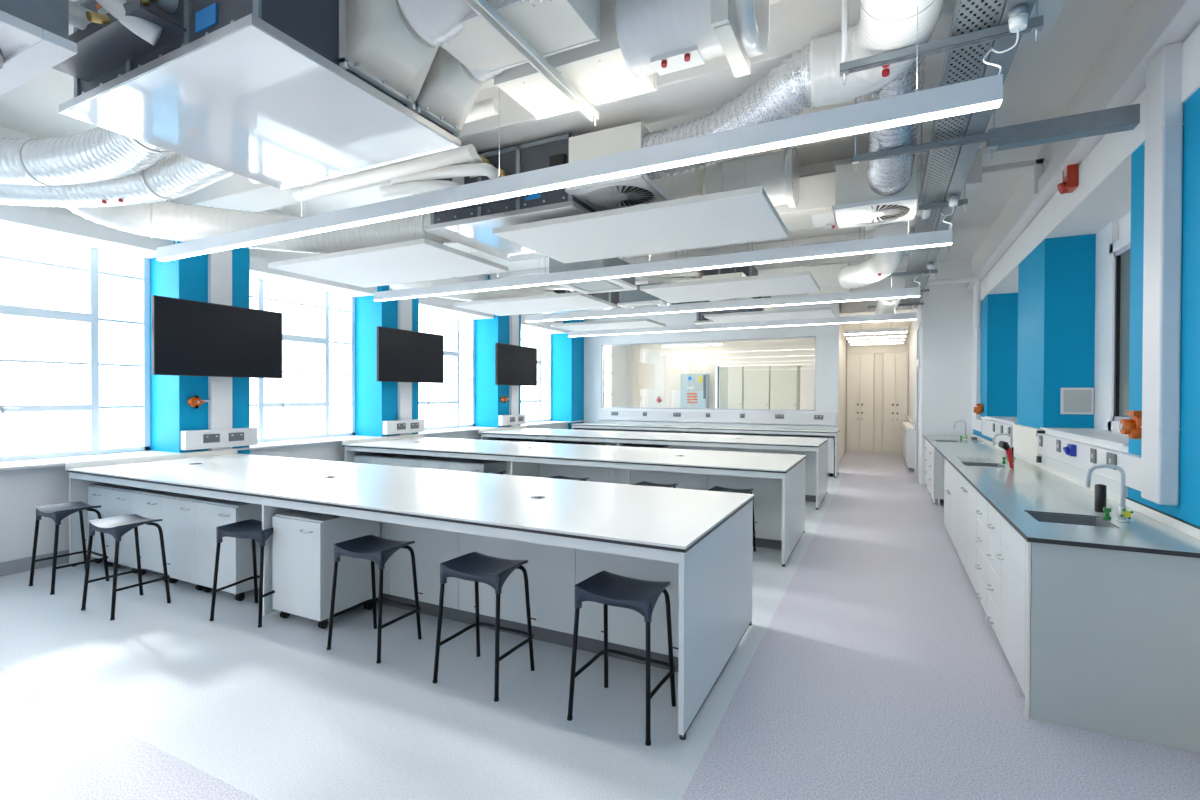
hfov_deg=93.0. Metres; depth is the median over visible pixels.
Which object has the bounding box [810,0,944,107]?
spiral duct
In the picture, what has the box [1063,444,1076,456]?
socket
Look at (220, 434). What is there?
cable trunking
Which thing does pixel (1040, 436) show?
socket
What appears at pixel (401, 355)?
television
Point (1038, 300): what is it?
wall
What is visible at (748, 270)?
unit
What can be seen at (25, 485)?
wall
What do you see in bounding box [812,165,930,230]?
duct
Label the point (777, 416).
socket
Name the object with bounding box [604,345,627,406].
wall
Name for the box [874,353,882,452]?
cabinet filler
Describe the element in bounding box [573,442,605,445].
storage cabinet
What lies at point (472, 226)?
unit
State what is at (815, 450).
laboratory bench
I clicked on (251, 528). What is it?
stool
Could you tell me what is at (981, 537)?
base unit
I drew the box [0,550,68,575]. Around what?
baseboard
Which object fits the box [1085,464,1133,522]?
tap
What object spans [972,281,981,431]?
trunking
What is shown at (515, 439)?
storage cabinet
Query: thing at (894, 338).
linear light
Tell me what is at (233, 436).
socket
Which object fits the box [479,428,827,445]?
countertop
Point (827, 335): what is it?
wall
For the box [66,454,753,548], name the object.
countertop
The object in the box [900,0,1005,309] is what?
cable tray
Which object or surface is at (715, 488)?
stool
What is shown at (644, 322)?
raft
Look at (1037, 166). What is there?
conduit
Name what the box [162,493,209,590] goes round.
storage cabinet
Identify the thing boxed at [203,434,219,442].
socket
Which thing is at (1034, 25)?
support strut
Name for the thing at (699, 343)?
linear light
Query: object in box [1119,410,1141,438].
gas isolator
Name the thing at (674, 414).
socket
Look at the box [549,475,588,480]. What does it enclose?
stool
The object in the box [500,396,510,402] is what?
gas isolator
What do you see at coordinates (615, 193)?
diffuser
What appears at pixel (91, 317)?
window
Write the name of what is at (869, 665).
floor
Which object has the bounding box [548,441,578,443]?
storage cabinet
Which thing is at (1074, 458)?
dado trunking
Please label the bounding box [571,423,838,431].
countertop
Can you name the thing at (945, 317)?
wall
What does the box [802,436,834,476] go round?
laboratory bench
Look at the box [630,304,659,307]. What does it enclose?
ceiling vent
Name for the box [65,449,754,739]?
laboratory bench
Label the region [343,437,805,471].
countertop
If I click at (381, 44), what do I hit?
hood
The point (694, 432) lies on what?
storage cabinet
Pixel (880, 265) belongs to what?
spiral duct
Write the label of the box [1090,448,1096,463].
socket
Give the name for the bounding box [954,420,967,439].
tap
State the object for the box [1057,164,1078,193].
fire alarm
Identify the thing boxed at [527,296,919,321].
diffuser
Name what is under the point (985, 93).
linear light
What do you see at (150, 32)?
pipe
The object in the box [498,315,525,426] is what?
cable trunking
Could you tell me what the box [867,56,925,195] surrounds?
duct
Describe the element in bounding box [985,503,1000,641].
base unit
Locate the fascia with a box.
[847,332,908,353]
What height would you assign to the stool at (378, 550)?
0.652 m
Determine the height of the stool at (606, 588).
0.652 m
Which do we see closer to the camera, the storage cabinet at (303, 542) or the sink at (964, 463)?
the storage cabinet at (303, 542)
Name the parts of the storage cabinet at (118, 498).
door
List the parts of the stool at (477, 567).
leg, leg, seat, leg, leg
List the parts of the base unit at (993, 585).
drawer, drawer, drawer, drawer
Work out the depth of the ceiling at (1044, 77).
4.43 m
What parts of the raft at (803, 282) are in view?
edge frame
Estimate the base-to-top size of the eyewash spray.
0.263 m
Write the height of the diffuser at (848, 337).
0.025 m
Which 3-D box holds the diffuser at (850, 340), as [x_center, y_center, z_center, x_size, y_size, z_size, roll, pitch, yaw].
[6.891,-1.477,14.210,1.250,0.025,0.080,0,1,26]
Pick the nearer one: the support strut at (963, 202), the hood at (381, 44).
the hood at (381, 44)
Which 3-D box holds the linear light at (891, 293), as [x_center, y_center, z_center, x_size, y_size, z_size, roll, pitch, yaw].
[1.306,-1.831,7.998,5.585,1.170,0.063,0,1,26]
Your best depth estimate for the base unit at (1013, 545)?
3.22 m
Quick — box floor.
[0,452,1199,799]
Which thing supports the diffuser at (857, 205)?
attached to the duct at (886, 176)
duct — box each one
[0,127,170,185]
[0,153,234,206]
[65,201,455,253]
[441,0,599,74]
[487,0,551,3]
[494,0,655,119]
[614,0,768,77]
[642,43,812,179]
[669,145,799,207]
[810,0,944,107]
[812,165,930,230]
[838,222,907,288]
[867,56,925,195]
[875,272,904,321]
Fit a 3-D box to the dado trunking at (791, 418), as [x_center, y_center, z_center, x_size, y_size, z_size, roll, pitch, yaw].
[2.413,0.381,12.883,5.440,0.255,0.086,0,1,26]
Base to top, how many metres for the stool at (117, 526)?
0.652 m
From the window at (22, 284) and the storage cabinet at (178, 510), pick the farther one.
the window at (22, 284)
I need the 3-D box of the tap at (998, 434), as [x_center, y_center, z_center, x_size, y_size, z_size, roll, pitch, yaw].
[4.129,0.493,5.803,0.103,0.314,0.198,0,1,-40]
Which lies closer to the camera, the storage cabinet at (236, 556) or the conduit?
the storage cabinet at (236, 556)
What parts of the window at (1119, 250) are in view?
frame, pane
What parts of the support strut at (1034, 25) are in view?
threaded rod, threaded rod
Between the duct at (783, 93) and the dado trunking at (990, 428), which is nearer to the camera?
the duct at (783, 93)
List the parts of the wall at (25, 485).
window sill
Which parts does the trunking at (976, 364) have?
arm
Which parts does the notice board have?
dark handle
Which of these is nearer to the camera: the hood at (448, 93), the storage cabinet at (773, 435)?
the hood at (448, 93)
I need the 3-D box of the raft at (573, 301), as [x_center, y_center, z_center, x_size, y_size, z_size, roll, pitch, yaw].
[-0.925,-1.684,8.158,2.056,0.700,1.106,0,1,26]
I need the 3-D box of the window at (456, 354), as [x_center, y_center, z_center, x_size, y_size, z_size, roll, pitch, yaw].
[-2.986,-0.636,10.442,0.128,2.345,2.120,0,1,26]
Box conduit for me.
[982,158,1044,196]
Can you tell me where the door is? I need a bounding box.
[915,322,920,481]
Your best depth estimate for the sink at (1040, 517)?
3.33 m
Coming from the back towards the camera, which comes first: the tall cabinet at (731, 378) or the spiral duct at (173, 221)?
the tall cabinet at (731, 378)
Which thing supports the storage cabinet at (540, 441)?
on the floor
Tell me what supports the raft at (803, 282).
hanging from the ceiling at (1044, 77)
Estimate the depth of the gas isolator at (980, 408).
8.76 m
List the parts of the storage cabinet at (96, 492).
door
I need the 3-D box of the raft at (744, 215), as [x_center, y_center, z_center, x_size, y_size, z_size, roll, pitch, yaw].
[0.335,-1.651,4.509,2.066,0.700,1.116,0,1,26]
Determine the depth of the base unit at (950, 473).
6.16 m
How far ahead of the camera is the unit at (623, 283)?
6.51 m
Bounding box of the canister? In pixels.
[1094,484,1106,512]
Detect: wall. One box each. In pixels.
[0,126,584,561]
[584,302,838,472]
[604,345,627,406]
[628,302,882,460]
[908,259,972,485]
[973,23,1199,526]
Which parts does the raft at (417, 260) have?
edge frame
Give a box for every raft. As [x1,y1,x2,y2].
[268,238,507,287]
[453,275,616,315]
[493,106,788,262]
[551,318,664,331]
[617,283,677,308]
[640,234,819,302]
[704,307,835,322]
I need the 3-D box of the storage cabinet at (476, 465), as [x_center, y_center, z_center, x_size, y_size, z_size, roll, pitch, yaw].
[-1.548,1.151,7.273,0.518,0.740,0.533,0,1,26]
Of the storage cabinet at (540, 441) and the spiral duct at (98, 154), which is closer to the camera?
the spiral duct at (98, 154)
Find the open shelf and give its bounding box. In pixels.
[798,365,802,408]
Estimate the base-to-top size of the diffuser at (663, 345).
0.025 m
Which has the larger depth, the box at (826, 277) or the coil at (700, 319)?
the coil at (700, 319)
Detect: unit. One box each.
[0,0,76,94]
[52,0,460,189]
[359,131,633,261]
[549,257,636,293]
[635,242,757,303]
[902,421,914,467]
[924,439,928,491]
[928,443,943,504]
[944,458,957,551]
[957,472,976,591]
[974,491,987,614]
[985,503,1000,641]
[995,516,1025,695]
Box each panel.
[391,277,553,301]
[1013,424,1044,462]
[1029,542,1199,753]
[1060,388,1093,414]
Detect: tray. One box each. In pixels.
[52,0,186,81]
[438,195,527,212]
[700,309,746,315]
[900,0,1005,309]
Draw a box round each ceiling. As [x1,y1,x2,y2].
[0,0,1135,297]
[839,299,915,331]
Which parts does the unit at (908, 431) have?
door, door, door, door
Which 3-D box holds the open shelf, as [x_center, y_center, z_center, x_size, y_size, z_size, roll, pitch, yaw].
[5.417,0.278,15.319,0.145,2.400,0.350,0,1,26]
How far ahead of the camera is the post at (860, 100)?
3.57 m
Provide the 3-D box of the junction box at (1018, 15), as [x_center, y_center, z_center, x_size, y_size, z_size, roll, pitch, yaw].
[1.761,-1.590,2.453,0.138,0.150,0.071,1,1,44]
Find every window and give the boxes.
[0,235,48,455]
[0,248,149,461]
[250,279,354,442]
[419,316,474,429]
[521,332,551,422]
[602,336,815,410]
[604,346,611,406]
[1108,231,1130,432]
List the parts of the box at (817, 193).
casing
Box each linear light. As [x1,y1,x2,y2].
[157,6,1002,260]
[374,210,952,300]
[525,244,919,321]
[568,305,916,336]
[662,342,722,346]
[844,327,907,334]
[847,323,905,338]
[849,337,904,341]
[851,341,902,344]
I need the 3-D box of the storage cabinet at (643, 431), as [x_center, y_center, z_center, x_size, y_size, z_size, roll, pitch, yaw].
[1.267,1.100,12.898,0.563,0.770,0.333,0,1,26]
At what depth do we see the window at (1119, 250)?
4.77 m
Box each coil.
[530,284,621,313]
[694,296,770,323]
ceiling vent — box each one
[567,279,622,290]
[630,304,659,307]
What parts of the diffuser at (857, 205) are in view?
swirl blade, plate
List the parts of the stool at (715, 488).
seat, leg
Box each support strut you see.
[840,0,1043,84]
[852,98,998,170]
[864,226,937,276]
[868,295,923,307]
[918,122,967,216]
[920,288,928,295]
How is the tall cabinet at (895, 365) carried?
on the floor
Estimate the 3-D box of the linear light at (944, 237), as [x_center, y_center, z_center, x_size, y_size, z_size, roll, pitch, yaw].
[-0.046,-1.818,5.822,6.245,1.170,0.063,0,1,26]
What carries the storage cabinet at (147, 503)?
on the floor
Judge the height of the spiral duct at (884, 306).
0.330 m
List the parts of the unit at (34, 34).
plate, casing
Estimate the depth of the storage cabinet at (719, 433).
12.05 m
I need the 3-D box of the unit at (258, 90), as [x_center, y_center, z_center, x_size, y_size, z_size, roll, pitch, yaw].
[-1.927,-1.893,2.922,1.887,0.995,1.425,0,1,26]
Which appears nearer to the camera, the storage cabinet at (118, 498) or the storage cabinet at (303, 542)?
the storage cabinet at (303, 542)
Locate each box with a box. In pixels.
[774,172,835,231]
[803,263,850,294]
[922,262,933,274]
[940,194,958,215]
[991,4,1028,52]
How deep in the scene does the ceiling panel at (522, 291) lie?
8.58 m
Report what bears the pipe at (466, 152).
hanging from the ceiling at (1044, 77)
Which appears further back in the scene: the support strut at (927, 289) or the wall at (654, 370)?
the wall at (654, 370)
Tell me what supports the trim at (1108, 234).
attached to the wall at (1038, 300)
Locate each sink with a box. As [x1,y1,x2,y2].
[962,462,1002,466]
[1025,511,1116,527]
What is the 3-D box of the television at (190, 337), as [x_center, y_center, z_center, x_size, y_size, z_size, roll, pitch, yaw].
[-4.210,-0.646,6.271,0.244,0.785,1.340,0,1,26]
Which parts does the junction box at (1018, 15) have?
cord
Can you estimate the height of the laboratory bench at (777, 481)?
0.952 m
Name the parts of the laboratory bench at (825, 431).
panel, panel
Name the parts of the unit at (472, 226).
casing frame, drip panel, panel trim, casing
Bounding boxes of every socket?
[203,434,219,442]
[229,432,243,440]
[397,423,405,429]
[411,422,418,428]
[673,413,680,416]
[775,414,783,418]
[814,415,822,419]
[1039,435,1042,446]
[1056,440,1060,451]
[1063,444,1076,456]
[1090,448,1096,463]
[1106,452,1116,469]
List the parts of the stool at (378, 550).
leg, leg, seat, leg, leg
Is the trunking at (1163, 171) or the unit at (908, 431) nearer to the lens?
the trunking at (1163, 171)
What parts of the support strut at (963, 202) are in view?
threaded rod, threaded rod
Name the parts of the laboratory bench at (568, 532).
panel, divider panel, panel, panel, panel, panel, panel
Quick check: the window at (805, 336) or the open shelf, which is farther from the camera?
the open shelf
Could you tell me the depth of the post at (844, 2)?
2.82 m
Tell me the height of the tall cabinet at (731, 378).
2.420 m
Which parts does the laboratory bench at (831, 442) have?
door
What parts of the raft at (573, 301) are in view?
edge frame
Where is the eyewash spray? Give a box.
[998,441,1013,467]
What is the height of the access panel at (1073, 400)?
0.250 m
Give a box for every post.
[842,0,847,62]
[858,96,862,133]
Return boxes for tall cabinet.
[717,366,743,408]
[743,366,769,408]
[770,365,797,408]
[846,353,873,452]
[882,352,907,454]
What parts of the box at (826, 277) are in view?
casing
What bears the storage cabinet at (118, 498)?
on the floor
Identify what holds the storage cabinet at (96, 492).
on the floor
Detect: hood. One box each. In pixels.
[345,0,438,101]
[418,46,482,130]
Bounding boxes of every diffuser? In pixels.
[158,100,1000,260]
[374,243,951,300]
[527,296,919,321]
[565,121,670,211]
[568,319,915,336]
[662,344,721,346]
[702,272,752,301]
[764,306,777,310]
[833,153,918,228]
[844,331,906,334]
[847,336,905,338]
[849,339,904,341]
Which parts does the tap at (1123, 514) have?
stem, valve knob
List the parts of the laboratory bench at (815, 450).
panel, panel, panel, divider panel, panel, panel, panel, panel, panel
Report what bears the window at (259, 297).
in the wall at (25, 485)
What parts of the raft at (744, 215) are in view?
edge frame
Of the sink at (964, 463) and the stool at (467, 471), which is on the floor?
the stool at (467, 471)
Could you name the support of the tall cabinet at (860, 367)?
on the floor
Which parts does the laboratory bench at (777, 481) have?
panel, panel, divider panel, panel, panel, panel, panel, panel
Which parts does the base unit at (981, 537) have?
drawer, drawer, drawer, drawer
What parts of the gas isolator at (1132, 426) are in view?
knob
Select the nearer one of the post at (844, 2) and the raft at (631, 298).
the post at (844, 2)
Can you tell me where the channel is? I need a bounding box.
[463,0,598,125]
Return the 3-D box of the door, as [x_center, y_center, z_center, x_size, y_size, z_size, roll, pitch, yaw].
[6.139,0.040,10.908,0.212,2.950,1.000,0,1,26]
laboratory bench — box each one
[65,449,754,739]
[342,434,805,566]
[478,425,828,509]
[571,421,839,477]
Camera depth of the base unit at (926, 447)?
9.57 m
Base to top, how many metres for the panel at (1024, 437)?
0.318 m
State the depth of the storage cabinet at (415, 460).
7.55 m
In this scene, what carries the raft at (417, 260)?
hanging from the ceiling at (1044, 77)
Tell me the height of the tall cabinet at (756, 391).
2.400 m
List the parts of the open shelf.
panel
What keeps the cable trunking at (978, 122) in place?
attached to the cable tray at (964, 64)
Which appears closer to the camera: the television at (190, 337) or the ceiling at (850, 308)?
the television at (190, 337)
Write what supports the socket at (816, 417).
attached to the dado trunking at (791, 418)
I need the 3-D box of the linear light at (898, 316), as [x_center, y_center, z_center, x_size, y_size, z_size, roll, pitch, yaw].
[2.134,-1.846,10.166,6.175,1.170,0.063,0,1,26]
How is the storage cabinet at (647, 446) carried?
on the floor
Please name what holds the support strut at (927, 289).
hanging from the ceiling at (1044, 77)
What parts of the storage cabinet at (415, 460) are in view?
door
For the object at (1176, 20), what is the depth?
3.55 m
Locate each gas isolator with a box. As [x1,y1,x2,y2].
[187,396,210,407]
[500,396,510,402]
[973,404,983,413]
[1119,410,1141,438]
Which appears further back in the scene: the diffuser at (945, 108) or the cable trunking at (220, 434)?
the cable trunking at (220, 434)
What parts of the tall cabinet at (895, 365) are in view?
door, door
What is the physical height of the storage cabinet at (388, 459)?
0.740 m
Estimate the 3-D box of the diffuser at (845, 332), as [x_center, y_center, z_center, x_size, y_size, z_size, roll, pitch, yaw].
[6.043,-1.466,12.509,1.250,0.025,0.080,0,1,26]
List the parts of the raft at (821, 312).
edge frame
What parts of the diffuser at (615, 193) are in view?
plate, swirl blade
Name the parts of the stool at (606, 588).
leg, leg, seat, leg, leg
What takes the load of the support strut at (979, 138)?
hanging from the ceiling at (1044, 77)
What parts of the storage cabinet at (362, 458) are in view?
door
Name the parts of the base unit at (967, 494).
door, door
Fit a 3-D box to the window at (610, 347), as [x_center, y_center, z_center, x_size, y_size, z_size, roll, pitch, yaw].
[-0.091,-0.565,15.402,0.100,2.150,1.700,0,1,26]
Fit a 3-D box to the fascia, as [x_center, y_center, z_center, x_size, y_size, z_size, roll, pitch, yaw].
[7.798,-1.583,16.020,1.540,0.555,0.550,0,1,26]
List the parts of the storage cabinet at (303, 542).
door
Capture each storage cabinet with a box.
[88,483,121,566]
[106,485,144,572]
[131,489,176,580]
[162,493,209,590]
[196,498,261,600]
[272,510,379,628]
[354,453,392,463]
[371,454,412,465]
[394,455,438,467]
[421,457,468,469]
[451,459,505,474]
[506,439,531,441]
[525,440,554,442]
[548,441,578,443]
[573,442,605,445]
[626,445,668,447]
[643,431,668,432]
[691,432,718,433]
[719,433,744,434]
[745,434,772,435]
[773,435,801,436]
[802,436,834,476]
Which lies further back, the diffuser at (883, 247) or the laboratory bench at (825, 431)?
the laboratory bench at (825, 431)
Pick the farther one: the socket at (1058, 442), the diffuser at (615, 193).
the socket at (1058, 442)
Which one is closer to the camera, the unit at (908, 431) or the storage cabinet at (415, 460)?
the storage cabinet at (415, 460)
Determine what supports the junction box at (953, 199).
attached to the cable trunking at (978, 122)
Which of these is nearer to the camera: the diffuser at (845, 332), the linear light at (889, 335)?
the diffuser at (845, 332)
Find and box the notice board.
[680,374,708,407]
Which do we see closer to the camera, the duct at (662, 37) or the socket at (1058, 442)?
the duct at (662, 37)
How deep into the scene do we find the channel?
2.60 m
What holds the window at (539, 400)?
in the wall at (25, 485)
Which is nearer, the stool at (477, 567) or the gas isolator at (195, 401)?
the stool at (477, 567)
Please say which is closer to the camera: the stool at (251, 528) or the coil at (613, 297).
the stool at (251, 528)
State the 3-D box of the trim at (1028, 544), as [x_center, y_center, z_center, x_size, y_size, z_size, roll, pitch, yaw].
[2.116,1.131,2.816,0.012,0.873,0.035,0,1,26]
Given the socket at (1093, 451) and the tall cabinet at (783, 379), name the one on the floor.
the tall cabinet at (783, 379)
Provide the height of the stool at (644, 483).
0.652 m
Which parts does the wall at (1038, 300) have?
recess sill, recess sill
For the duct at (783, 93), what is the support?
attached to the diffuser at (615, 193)
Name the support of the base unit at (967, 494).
on the floor
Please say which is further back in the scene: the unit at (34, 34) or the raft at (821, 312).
the raft at (821, 312)
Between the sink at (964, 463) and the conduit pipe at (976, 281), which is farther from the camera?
the conduit pipe at (976, 281)
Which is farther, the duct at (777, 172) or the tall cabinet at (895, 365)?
the tall cabinet at (895, 365)
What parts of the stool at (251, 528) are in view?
leg, seat, leg, leg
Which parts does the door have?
glass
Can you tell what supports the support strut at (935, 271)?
hanging from the ceiling at (1044, 77)
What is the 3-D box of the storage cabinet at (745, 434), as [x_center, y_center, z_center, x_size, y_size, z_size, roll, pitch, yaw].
[3.308,1.114,11.881,0.563,0.770,0.333,0,1,26]
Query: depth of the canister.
3.37 m
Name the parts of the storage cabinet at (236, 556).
door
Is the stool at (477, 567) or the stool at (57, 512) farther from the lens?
the stool at (57, 512)
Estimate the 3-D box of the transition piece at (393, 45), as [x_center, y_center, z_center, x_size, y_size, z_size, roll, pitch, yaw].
[-0.688,-1.841,2.481,0.793,0.806,0.410,0,1,26]
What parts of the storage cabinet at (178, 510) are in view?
door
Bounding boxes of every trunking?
[181,249,256,450]
[383,298,423,435]
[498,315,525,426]
[599,410,836,425]
[911,0,1035,309]
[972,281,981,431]
[982,419,1012,445]
[984,103,1139,158]
[1037,433,1140,496]
[1141,42,1183,505]
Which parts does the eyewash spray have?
handle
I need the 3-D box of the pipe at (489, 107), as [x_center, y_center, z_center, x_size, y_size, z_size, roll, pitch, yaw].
[-1.734,-1.839,4.119,2.404,0.170,0.098,0,1,25]
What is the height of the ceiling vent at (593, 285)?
0.025 m
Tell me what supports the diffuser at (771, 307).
attached to the coil at (700, 319)
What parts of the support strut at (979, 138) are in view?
threaded rod, threaded rod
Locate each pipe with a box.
[86,0,161,45]
[248,97,501,183]
[293,144,476,201]
[927,277,979,328]
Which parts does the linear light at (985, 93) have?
power cord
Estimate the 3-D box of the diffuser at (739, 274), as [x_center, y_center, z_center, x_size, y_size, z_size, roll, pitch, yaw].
[1.803,-1.595,8.085,0.600,0.280,0.600,0,1,26]
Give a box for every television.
[152,295,281,378]
[376,326,443,382]
[495,343,536,385]
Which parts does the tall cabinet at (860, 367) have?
door, door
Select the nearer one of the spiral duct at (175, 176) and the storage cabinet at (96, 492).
the spiral duct at (175, 176)
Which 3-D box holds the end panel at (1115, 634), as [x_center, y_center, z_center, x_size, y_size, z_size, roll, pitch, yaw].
[2.444,1.134,2.647,0.720,0.873,0.025,0,1,26]
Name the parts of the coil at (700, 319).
panel trim, drip panel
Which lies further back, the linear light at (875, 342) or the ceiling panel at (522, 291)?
the linear light at (875, 342)
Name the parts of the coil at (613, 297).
drip panel, casing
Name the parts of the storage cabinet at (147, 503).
door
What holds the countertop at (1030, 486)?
on the base unit at (950, 473)
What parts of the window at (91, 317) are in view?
handle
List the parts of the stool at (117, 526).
leg, leg, seat, leg, leg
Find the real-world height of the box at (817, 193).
0.304 m
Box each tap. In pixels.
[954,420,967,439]
[992,433,1015,463]
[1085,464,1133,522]
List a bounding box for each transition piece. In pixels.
[339,0,471,109]
[412,46,505,137]
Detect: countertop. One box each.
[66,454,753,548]
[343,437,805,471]
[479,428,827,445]
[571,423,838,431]
[923,433,1199,557]
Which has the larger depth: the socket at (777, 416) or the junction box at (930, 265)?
the socket at (777, 416)
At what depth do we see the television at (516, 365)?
11.14 m
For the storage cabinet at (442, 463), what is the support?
on the floor
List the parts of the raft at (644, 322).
edge frame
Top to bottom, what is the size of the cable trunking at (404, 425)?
3.900 m
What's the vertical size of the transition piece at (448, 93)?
0.805 m
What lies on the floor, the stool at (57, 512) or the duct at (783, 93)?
the stool at (57, 512)
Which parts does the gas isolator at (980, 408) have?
knob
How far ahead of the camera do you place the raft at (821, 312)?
9.00 m
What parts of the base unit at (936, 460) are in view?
drawer, drawer, drawer, drawer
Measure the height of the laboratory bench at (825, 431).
0.960 m
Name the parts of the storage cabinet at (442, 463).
door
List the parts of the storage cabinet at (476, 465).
door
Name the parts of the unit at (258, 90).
casing frame, panel trim, casing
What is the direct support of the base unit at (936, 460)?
on the floor
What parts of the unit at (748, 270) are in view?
casing frame, casing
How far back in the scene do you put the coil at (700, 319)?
10.45 m
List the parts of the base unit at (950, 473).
door, door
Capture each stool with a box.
[29,501,109,594]
[81,514,170,620]
[210,519,274,627]
[327,535,422,663]
[433,552,535,701]
[467,471,505,473]
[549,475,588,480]
[567,570,677,745]
[633,481,677,487]
[708,486,756,551]
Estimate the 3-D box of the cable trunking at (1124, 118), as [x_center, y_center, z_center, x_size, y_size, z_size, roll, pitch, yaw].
[2.776,-1.610,3.455,0.730,0.170,0.110,0,1,26]
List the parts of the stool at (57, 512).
leg, leg, seat, leg, leg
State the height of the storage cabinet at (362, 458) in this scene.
0.740 m
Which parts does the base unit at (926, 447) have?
drawer, drawer, drawer, drawer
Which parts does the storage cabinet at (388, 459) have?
door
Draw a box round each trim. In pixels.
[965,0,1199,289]
[971,0,1166,273]
[1025,541,1030,718]
[1094,221,1117,429]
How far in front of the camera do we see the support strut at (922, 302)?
10.09 m
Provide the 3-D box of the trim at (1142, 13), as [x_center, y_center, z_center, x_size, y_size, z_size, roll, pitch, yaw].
[3.136,-2.217,3.228,0.050,0.330,14.600,0,1,26]

